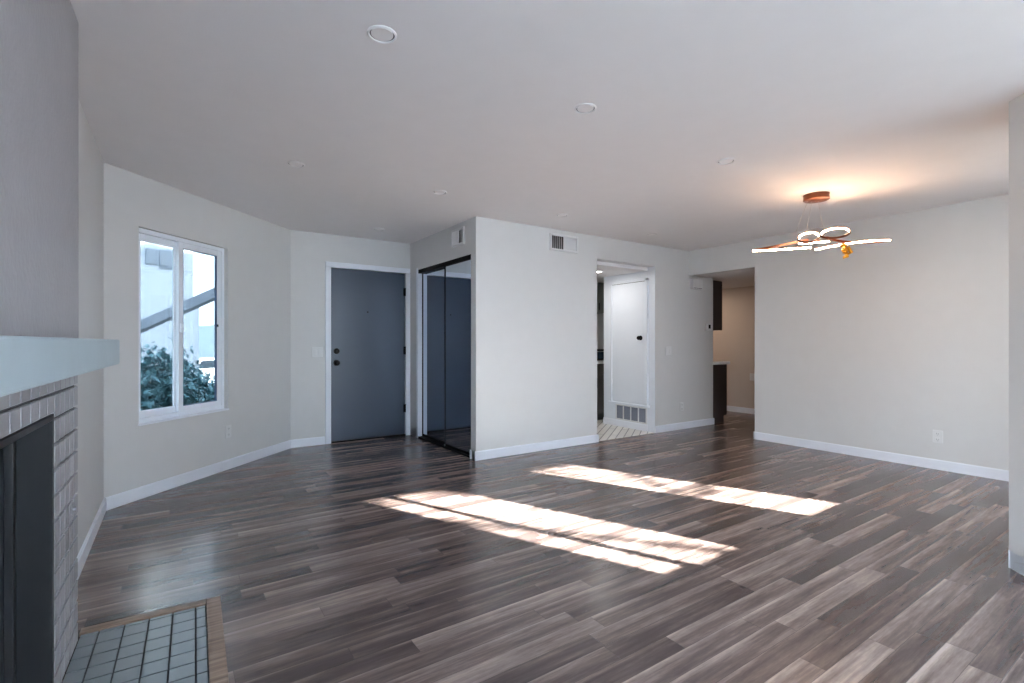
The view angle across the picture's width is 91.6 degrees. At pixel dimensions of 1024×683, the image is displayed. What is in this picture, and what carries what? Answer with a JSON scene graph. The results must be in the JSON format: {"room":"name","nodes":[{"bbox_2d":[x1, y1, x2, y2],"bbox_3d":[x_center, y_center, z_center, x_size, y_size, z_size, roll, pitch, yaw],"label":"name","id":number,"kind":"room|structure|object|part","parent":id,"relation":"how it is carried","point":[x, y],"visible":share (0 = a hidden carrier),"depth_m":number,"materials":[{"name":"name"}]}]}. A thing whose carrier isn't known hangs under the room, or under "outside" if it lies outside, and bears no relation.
{"room":"living room","nodes":[
{"label":"living room","id":0,"kind":"room"},
{"bbox_2d":[74,101,103,557],"bbox_3d":[-0.985,-0.040,0.625,0.120,2.400,6.780,0,0,-34],"label":"wall","id":1,"kind":"structure","parent":0,"point":[90,406],"depth_m":2.89,"materials":[{"name":"paint"}]},
{"bbox_2d":[76,498,105,579],"bbox_3d":[-2.281,1.115,2.659,0.014,0.089,1.840,0,0,-34],"label":"baseboard","id":2,"kind":"structure","parent":1,"relation":"attached to","point":[87,544],"depth_m":2.81,"materials":[{"name":"white paint"}]},
{"bbox_2d":[104,162,290,497],"bbox_3d":[-2.674,-0.040,4.460,0.132,2.400,2.086,0,0,10],"label":"wall","id":3,"kind":"structure","parent":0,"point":[257,251],"depth_m":4.26,"materials":[{"name":"paint"}]},
{"bbox_2d":[139,228,223,422],"bbox_3d":[-2.744,-0.128,4.132,0.082,1.465,0.890,0,0,10],"label":"window","id":4,"kind":"structure","parent":3,"relation":"attached to","point":[181,281],"depth_m":4.09,"materials":[{"name":"clear glass"}]},
{"bbox_3d":[-2.803,-0.128,3.930,0.004,1.307,0.314,0,0,10],"label":"pane","id":5,"kind":"part","parent":4,"relation":"part of","materials":[{"name":"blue glass"}]},
{"bbox_3d":[-2.801,-0.128,3.930,0.026,1.397,0.404,0,0,10],"label":"sash","id":6,"kind":"part","parent":4,"relation":"part of","materials":[{"name":"white plastic"}]},
{"bbox_3d":[-2.702,-0.128,4.308,0.026,1.397,0.460,0,0,10],"label":"sash","id":7,"kind":"part","parent":4,"relation":"part of","materials":[{"name":"white plastic"}]},
{"bbox_3d":[-2.704,-0.128,4.309,0.004,1.307,0.370,0,0,10],"label":"pane","id":8,"kind":"part","parent":4,"relation":"part of","materials":[{"name":"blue glass"}]},
{"bbox_2d":[105,440,290,510],"bbox_3d":[-2.614,1.115,4.450,0.014,0.089,2.069,0,0,10],"label":"baseboard","id":9,"kind":"structure","parent":3,"relation":"attached to","point":[135,494],"depth_m":4.11,"materials":[{"name":"white paint"}]},
{"bbox_2d":[225,425,230,438],"bbox_3d":[-2.596,0.815,4.560,0.009,0.116,0.074,0,0,10],"label":"wall outlet","id":10,"kind":"object","parent":3,"relation":"attached to","point":[228,427],"visible":1,"depth_m":4.55,"materials":[{"name":"white plastic"}]},
{"bbox_2d":[291,230,409,439],"bbox_3d":[-1.623,-0.040,6.099,2.250,2.400,0.120,0,0,-34],"label":"wall","id":11,"kind":"structure","parent":0,"point":[310,251],"depth_m":5.61,"materials":[{"name":"paint"}]},
{"bbox_2d":[291,436,324,447],"bbox_3d":[-2.283,1.115,5.571,0.365,0.089,0.014,0,0,-34],"label":"baseboard","id":12,"kind":"structure","parent":11,"relation":"attached to","point":[313,441],"depth_m":5.57,"materials":[{"name":"white paint"}]},
{"bbox_2d":[312,347,322,356],"bbox_3d":[-2.200,0.110,5.630,0.120,0.116,0.010,0,0,-34],"label":"light switch","id":13,"kind":"object","parent":11,"relation":"attached to","point":[316,351],"visible":1,"depth_m":5.63,"materials":[{"name":"white plastic"}]},
{"bbox_2d":[325,261,409,443],"bbox_3d":[-1.727,0.117,5.998,1.025,2.085,0.150,0,0,-34],"label":"door","id":14,"kind":"structure","parent":11,"relation":"in","point":[367,307],"depth_m":5.95,"materials":[{"name":"grey paint"}]},
{"bbox_3d":[-2.016,0.235,5.743,0.070,0.070,0.052,0,0,-34],"label":"knob","id":15,"kind":"part","parent":14,"relation":"part of","materials":[{"name":"black metal"}]},
{"bbox_2d":[410,216,485,459],"bbox_3d":[-0.506,-0.040,5.786,0.750,2.400,1.650,0,0,-34],"label":"wall","id":16,"kind":"structure","parent":0,"point":[434,249],"depth_m":4.95,"materials":[{"name":"paint"}]},
{"bbox_2d":[416,268,421,437],"bbox_3d":[-1.115,0.127,6.101,0.106,2.064,0.046,0,0,-34],"label":"trim","id":17,"kind":"structure","parent":16,"relation":"attached to","point":[418,276],"depth_m":6.07,"materials":[{"name":"white paint"}]},
{"bbox_2d":[422,268,443,443],"bbox_3d":[-0.882,0.141,5.789,0.032,1.993,0.726,0,0,-34],"label":"door","id":18,"kind":"structure","parent":16,"relation":"in","point":[433,281],"depth_m":5.82,"materials":[{"name":"mirror"}]},
{"bbox_2d":[418,254,470,457],"bbox_3d":[-0.734,0.138,5.544,0.100,2.043,1.305,0,0,-34],"label":"trim","id":19,"kind":"structure","parent":16,"relation":"attached to","point":[467,257],"depth_m":5.53,"materials":[{"name":"black metal"}]},
{"bbox_2d":[411,429,477,459],"bbox_3d":[-0.792,1.115,5.572,0.064,0.089,1.644,0,0,-34],"label":"baseboard","id":20,"kind":"structure","parent":16,"relation":"attached to","point":[413,429],"depth_m":4.96,"materials":[{"name":"white paint"}]},
{"bbox_2d":[444,259,470,454],"bbox_3d":[-0.563,0.142,5.246,0.038,1.995,0.615,0,0,-34],"label":"door","id":21,"kind":"structure","parent":16,"relation":"in","point":[457,276],"depth_m":5.23,"materials":[{"name":"mirror"}]},
{"bbox_2d":[451,226,464,247],"bbox_3d":[-0.562,-1.095,5.181,0.022,0.180,0.270,0,0,-34],"label":"air vent","id":22,"kind":"object","parent":16,"relation":"in","point":[457,237],"visible":1,"depth_m":5.17,"materials":[{"name":"white plastic"}]},
{"bbox_2d":[61,411,1023,682],"bbox_3d":[1.810,1.233,3.882,8.450,0.154,9.100,0,0,-34],"label":"floor","id":23,"kind":"structure","parent":0,"point":[715,553],"depth_m":2.60,"materials":[{"name":"grey wood"}]},
{"bbox_2d":[0,0,119,682],"bbox_3d":[-1.389,-0.040,1.007,0.720,2.399,2.210,0,0,-33],"label":"fireplace","id":24,"kind":"object","parent":23,"relation":"on","point":[43,355],"visible":1,"depth_m":1.53,"materials":[{"name":"grey paint"}]},
{"bbox_3d":[-1.250,0.689,1.149,0.108,0.918,1.018,0,0,-33],"label":"metal frame","id":25,"kind":"part","parent":24,"relation":"part of","materials":[{"name":"grey metal"}]},
{"bbox_2d":[0,335,119,396],"bbox_3d":[-1.172,0.040,1.145,0.204,0.104,2.210,0,0,-33],"label":"mantel shelf","id":26,"kind":"object","parent":24,"relation":"attached to","point":[26,361],"depth_m":1.09,"materials":[{"name":"white paint"}]},
{"bbox_2d":[62,596,228,682],"bbox_3d":[-0.980,1.151,1.273,0.480,0.015,2.020,0,0,-33],"label":"hearth","id":27,"kind":"object","parent":23,"relation":"on","point":[167,645],"visible":1,"depth_m":1.86,"materials":[{"name":"tile"}]},
{"bbox_2d":[597,364,603,419],"bbox_3d":[1.257,0.736,7.668,0.520,0.841,0.651,0,0,-34],"label":"base cabinet","id":28,"kind":"object","parent":23,"relation":"on","point":[600,367],"visible":0.11,"depth_m":7.36,"materials":[{"name":"black wood"}]},
{"bbox_3d":[1.417,0.396,7.432,0.512,0.148,0.020,0,0,-34],"label":"drawer","id":29,"kind":"part","parent":28,"relation":"part of","materials":[{"name":"brown wood"}]},
{"bbox_3d":[1.417,0.762,7.432,0.512,0.565,0.020,0,0,-34],"label":"cabinet door","id":30,"kind":"part","parent":28,"relation":"part of","materials":[{"name":"brown wood"}]},
{"bbox_3d":[1.033,0.294,7.535,1.160,0.039,0.640,0,0,-34],"label":"countertop","id":31,"kind":"structure","parent":28,"relation":"on","visible":0},
{"bbox_2d":[597,349,603,359],"bbox_3d":[1.289,0.189,7.638,0.420,0.170,0.376,0,0,-34],"label":"kitchen appliance","id":32,"kind":"object","parent":31,"relation":"on","point":[600,352],"visible":0.23,"depth_m":7.47,"materials":[{"name":"black metal"}]},
{"bbox_3d":[1.335,0.184,7.481,0.280,0.120,0.008,0,0,-34],"label":"glass","id":33,"kind":"part","parent":32,"relation":"part of","materials":[{"name":"black glass"}]},
{"bbox_2d":[713,364,726,423],"bbox_3d":[2.859,0.739,7.430,0.416,0.841,0.550,0,0,-34],"label":"base cabinet","id":34,"kind":"object","parent":23,"relation":"on","point":[719,371],"visible":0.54,"depth_m":7.19,"materials":[{"name":"brown wood"}]},
{"bbox_2d":[713,361,729,364],"bbox_3d":[2.866,0.297,7.417,0.417,0.039,0.570,0,0,-34],"label":"countertop","id":35,"kind":"structure","parent":34,"relation":"on","point":[714,362],"depth_m":7.20,"materials":[{"name":"white stone"}]},
{"bbox_3d":[2.990,0.683,7.519,0.018,0.723,0.542,0,0,-34],"label":"cabinet door","id":36,"kind":"part","parent":34,"relation":"part of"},
{"bbox_2d":[70,0,1023,250],"bbox_3d":[1.810,-1.315,3.882,8.450,0.150,9.100,0,0,-34],"label":"ceiling","id":37,"kind":"structure","parent":0,"point":[883,107],"depth_m":2.59,"materials":[{"name":"paint"}]},
{"bbox_2d":[287,161,304,167],"bbox_3d":[-1.501,-1.236,3.460,0.116,0.008,0.116,0,0,-34],"label":"recessed light","id":38,"kind":"object","parent":37,"relation":"in","point":[296,164],"visible":1,"depth_m":3.46,"materials":[{"name":"paint"}]},
{"bbox_2d":[367,25,396,43],"bbox_3d":[-0.522,-1.236,2.002,0.116,0.008,0.116,0,0,-34],"label":"recessed light","id":39,"kind":"object","parent":37,"relation":"in","point":[382,34],"visible":1,"depth_m":2.00,"materials":[{"name":"paint"}]},
{"bbox_2d":[433,190,446,194],"bbox_3d":[-0.593,-1.236,4.103,0.116,0.008,0.116,0,0,-34],"label":"recessed light","id":40,"kind":"object","parent":37,"relation":"in","point":[438,192],"visible":1,"depth_m":4.11,"materials":[{"name":"paint"}]},
{"bbox_2d":[556,213,567,216],"bbox_3d":[0.486,-1.236,4.843,0.116,0.008,0.116,0,0,-34],"label":"recessed light","id":41,"kind":"object","parent":37,"relation":"in","point":[561,214],"visible":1,"depth_m":4.85,"materials":[{"name":"paint"}]},
{"bbox_2d":[574,103,596,113],"bbox_3d":[0.389,-1.236,2.636,0.116,0.008,0.116,0,0,-34],"label":"recessed light","id":42,"kind":"object","parent":37,"relation":"in","point":[584,108],"visible":1,"depth_m":2.63,"materials":[{"name":"paint"}]},
{"bbox_2d":[717,158,734,164],"bbox_3d":[1.462,-1.236,3.402,0.116,0.008,0.116,0,0,-34],"label":"recessed light","id":43,"kind":"object","parent":37,"relation":"in","point":[725,161],"visible":1,"depth_m":3.40,"materials":[{"name":"paint"}]},
{"bbox_2d":[801,191,829,217],"label":"ceiling canopy","id":44,"kind":"object","parent":37,"relation":"hanging from","point":[816,197],"depth_m":4.13,"materials":[{"name":"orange metal"}]},
{"bbox_2d":[752,222,889,251],"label":"chandelier","id":45,"kind":"object","parent":44,"relation":"hanging from","point":[806,241],"depth_m":4.11,"materials":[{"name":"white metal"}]},
{"bbox_2d":[840,243,852,258],"bbox_3d":[2.703,-0.740,4.028,0.059,0.123,0.077,0,0,-32],"label":"wrapping","id":46,"kind":"object","parent":45,"relation":"hanging from","point":[844,250],"visible":1,"depth_m":4.02,"materials":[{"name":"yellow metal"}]},
{"bbox_2d":[486,218,712,449],"bbox_3d":[1.040,-0.040,6.392,3.750,2.400,0.920,0,0,-34],"label":"wall","id":47,"kind":"structure","parent":0,"point":[541,302],"depth_m":5.58,"materials":[{"name":"paint"}]},
{"bbox_2d":[549,233,577,252],"bbox_3d":[0.576,-1.097,5.509,0.400,0.185,0.022,0,0,-34],"label":"air vent","id":48,"kind":"object","parent":47,"relation":"in","point":[558,242],"visible":1,"depth_m":5.50,"materials":[{"name":"white plastic"}]},
{"bbox_2d":[475,418,713,460],"bbox_3d":[1.219,1.115,6.021,3.898,0.089,0.134,0,0,-34],"label":"baseboard","id":49,"kind":"structure","parent":47,"relation":"attached to","point":[534,447],"depth_m":5.46,"materials":[{"name":"white paint"}]},
{"bbox_2d":[603,417,647,430],"bbox_3d":[1.535,1.115,6.800,0.014,0.089,0.800,0,0,-34],"label":"baseboard","id":50,"kind":"structure","parent":47,"relation":"attached to","point":[643,427],"depth_m":6.77,"materials":[{"name":"white paint"}]},
{"bbox_2d":[608,278,649,407],"bbox_3d":[1.555,0.005,6.716,0.072,1.680,0.710,0,0,-34],"label":"door","id":51,"kind":"structure","parent":47,"relation":"in","point":[628,299],"depth_m":6.72,"materials":[{"name":"white paint"}]},
{"bbox_2d":[616,404,646,423],"bbox_3d":[1.600,0.958,6.705,0.011,0.215,0.550,0,0,-34],"label":"air vent","id":52,"kind":"object","parent":47,"relation":"in","point":[636,414],"visible":1,"depth_m":6.70,"materials":[{"name":"white plastic"}]},
{"bbox_3d":[1.490,0.958,6.871,0.004,0.179,0.115,0,0,-34],"label":"panel","id":53,"kind":"part","parent":52,"relation":"part of","materials":[{"name":"grey metal"}]},
{"bbox_3d":[1.565,0.958,6.761,0.004,0.179,0.115,0,0,-34],"label":"panel","id":54,"kind":"part","parent":52,"relation":"part of","materials":[{"name":"grey metal"}]},
{"bbox_3d":[1.639,0.958,6.651,0.004,0.179,0.115,0,0,-34],"label":"panel","id":55,"kind":"part","parent":52,"relation":"part of","materials":[{"name":"grey metal"}]},
{"bbox_3d":[1.714,0.958,6.541,0.004,0.179,0.115,0,0,-34],"label":"panel","id":56,"kind":"part","parent":52,"relation":"part of","materials":[{"name":"grey metal"}]},
{"bbox_2d":[665,346,670,354],"bbox_3d":[2.046,0.110,6.512,0.120,0.116,0.010,0,0,-34],"label":"light switch","id":57,"kind":"object","parent":47,"relation":"attached to","point":[667,348],"visible":1,"depth_m":6.51,"materials":[{"name":"white plastic"}]},
{"bbox_2d":[690,279,702,289],"bbox_3d":[2.524,-0.795,6.810,0.215,0.140,0.052,0,0,-34],"label":"door chime","id":58,"kind":"object","parent":47,"relation":"attached to","point":[696,284],"visible":1,"depth_m":6.77,"materials":[{"name":"white plastic"}]},
{"bbox_2d":[705,324,711,330],"bbox_3d":[2.756,-0.214,6.984,0.125,0.098,0.024,0,0,-34],"label":"thermostat","id":59,"kind":"object","parent":47,"relation":"attached to","point":[708,327],"visible":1,"depth_m":6.97,"materials":[{"name":"white plastic"}]},
{"bbox_2d":[597,313,603,348],"bbox_3d":[0.503,-0.040,7.659,3.220,2.400,0.120,0,0,-34],"label":"wall","id":60,"kind":"structure","parent":0,"point":[600,317],"depth_m":8.24,"materials":[{"name":"paint"}]},
{"bbox_2d":[597,282,603,313],"bbox_3d":[1.224,-0.696,7.833,0.410,0.472,0.381,0,0,-34],"label":"upper cabinet","id":61,"kind":"object","parent":60,"relation":"attached to","point":[600,286],"visible":0.25,"depth_m":7.75,"materials":[{"name":"black wood"}]},
{"bbox_2d":[597,261,754,288],"bbox_3d":[1.847,-1.077,7.047,4.560,0.325,3.600,0,0,-34],"label":"ceiling","id":62,"kind":"structure","parent":0,"point":[740,278],"depth_m":6.75,"materials":[{"name":"paint"}]},
{"bbox_2d":[713,286,754,408],"bbox_3d":[3.010,-0.040,7.835,1.990,2.400,3.840,0,0,-34],"label":"wall","id":63,"kind":"structure","parent":0,"point":[735,343],"depth_m":8.28,"materials":[{"name":"beige paint"}]},
{"bbox_2d":[713,280,721,330],"bbox_3d":[2.811,-0.530,7.386,0.286,0.710,0.550,0,0,-34],"label":"upper cabinet","id":64,"kind":"object","parent":63,"relation":"attached to","point":[717,285],"visible":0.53,"depth_m":7.15,"materials":[{"name":"brown wood"}]},
{"bbox_2d":[727,406,754,413],"bbox_3d":[3.729,1.115,8.321,0.014,0.089,3.600,0,0,-34],"label":"baseboard","id":65,"kind":"structure","parent":63,"relation":"attached to","point":[729,408],"depth_m":8.22,"materials":[{"name":"white paint"}]},
{"bbox_2d":[750,373,753,380],"bbox_3d":[3.893,0.560,8.082,0.010,0.116,0.074,0,0,-34],"label":"light switch","id":66,"kind":"object","parent":63,"relation":"attached to","point":[751,374],"visible":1,"depth_m":8.08,"materials":[{"name":"white plastic"}]},
{"bbox_2d":[689,194,1008,470],"bbox_3d":[3.838,-0.040,4.730,0.120,2.400,4.970,0,0,-34],"label":"wall","id":67,"kind":"structure","parent":0,"point":[884,346],"depth_m":4.86,"materials":[{"name":"paint"}]},
{"bbox_2d":[753,431,1008,481],"bbox_3d":[4.055,1.115,4.397,0.134,0.089,3.934,0,0,-34],"label":"baseboard","id":68,"kind":"structure","parent":67,"relation":"attached to","point":[986,472],"depth_m":4.82,"materials":[{"name":"white paint"}]},
{"bbox_2d":[933,430,942,443],"bbox_3d":[3.886,0.860,4.545,0.009,0.116,0.074,0,0,-34],"label":"wall outlet","id":69,"kind":"object","parent":67,"relation":"attached to","point":[937,435],"visible":1,"depth_m":4.54,"materials":[{"name":"white plastic"}]},
{"bbox_2d":[1009,93,1023,574],"bbox_3d":[2.850,-0.040,2.346,0.550,2.400,0.690,0,0,-34],"label":"wall pier","id":70,"kind":"object","parent":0,"point":[1016,106],"visible":1,"depth_m":2.51,"materials":[{"name":"paint"}]},
{"bbox_2d":[1008,550,1023,575],"bbox_3d":[2.743,1.115,2.375,0.452,0.089,0.748,0,0,-12],"label":"baseboard","id":71,"kind":"object","parent":70,"relation":"attached to","point":[1009,551],"visible":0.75,"depth_m":2.52,"materials":[{"name":"white paint"}]}
]}

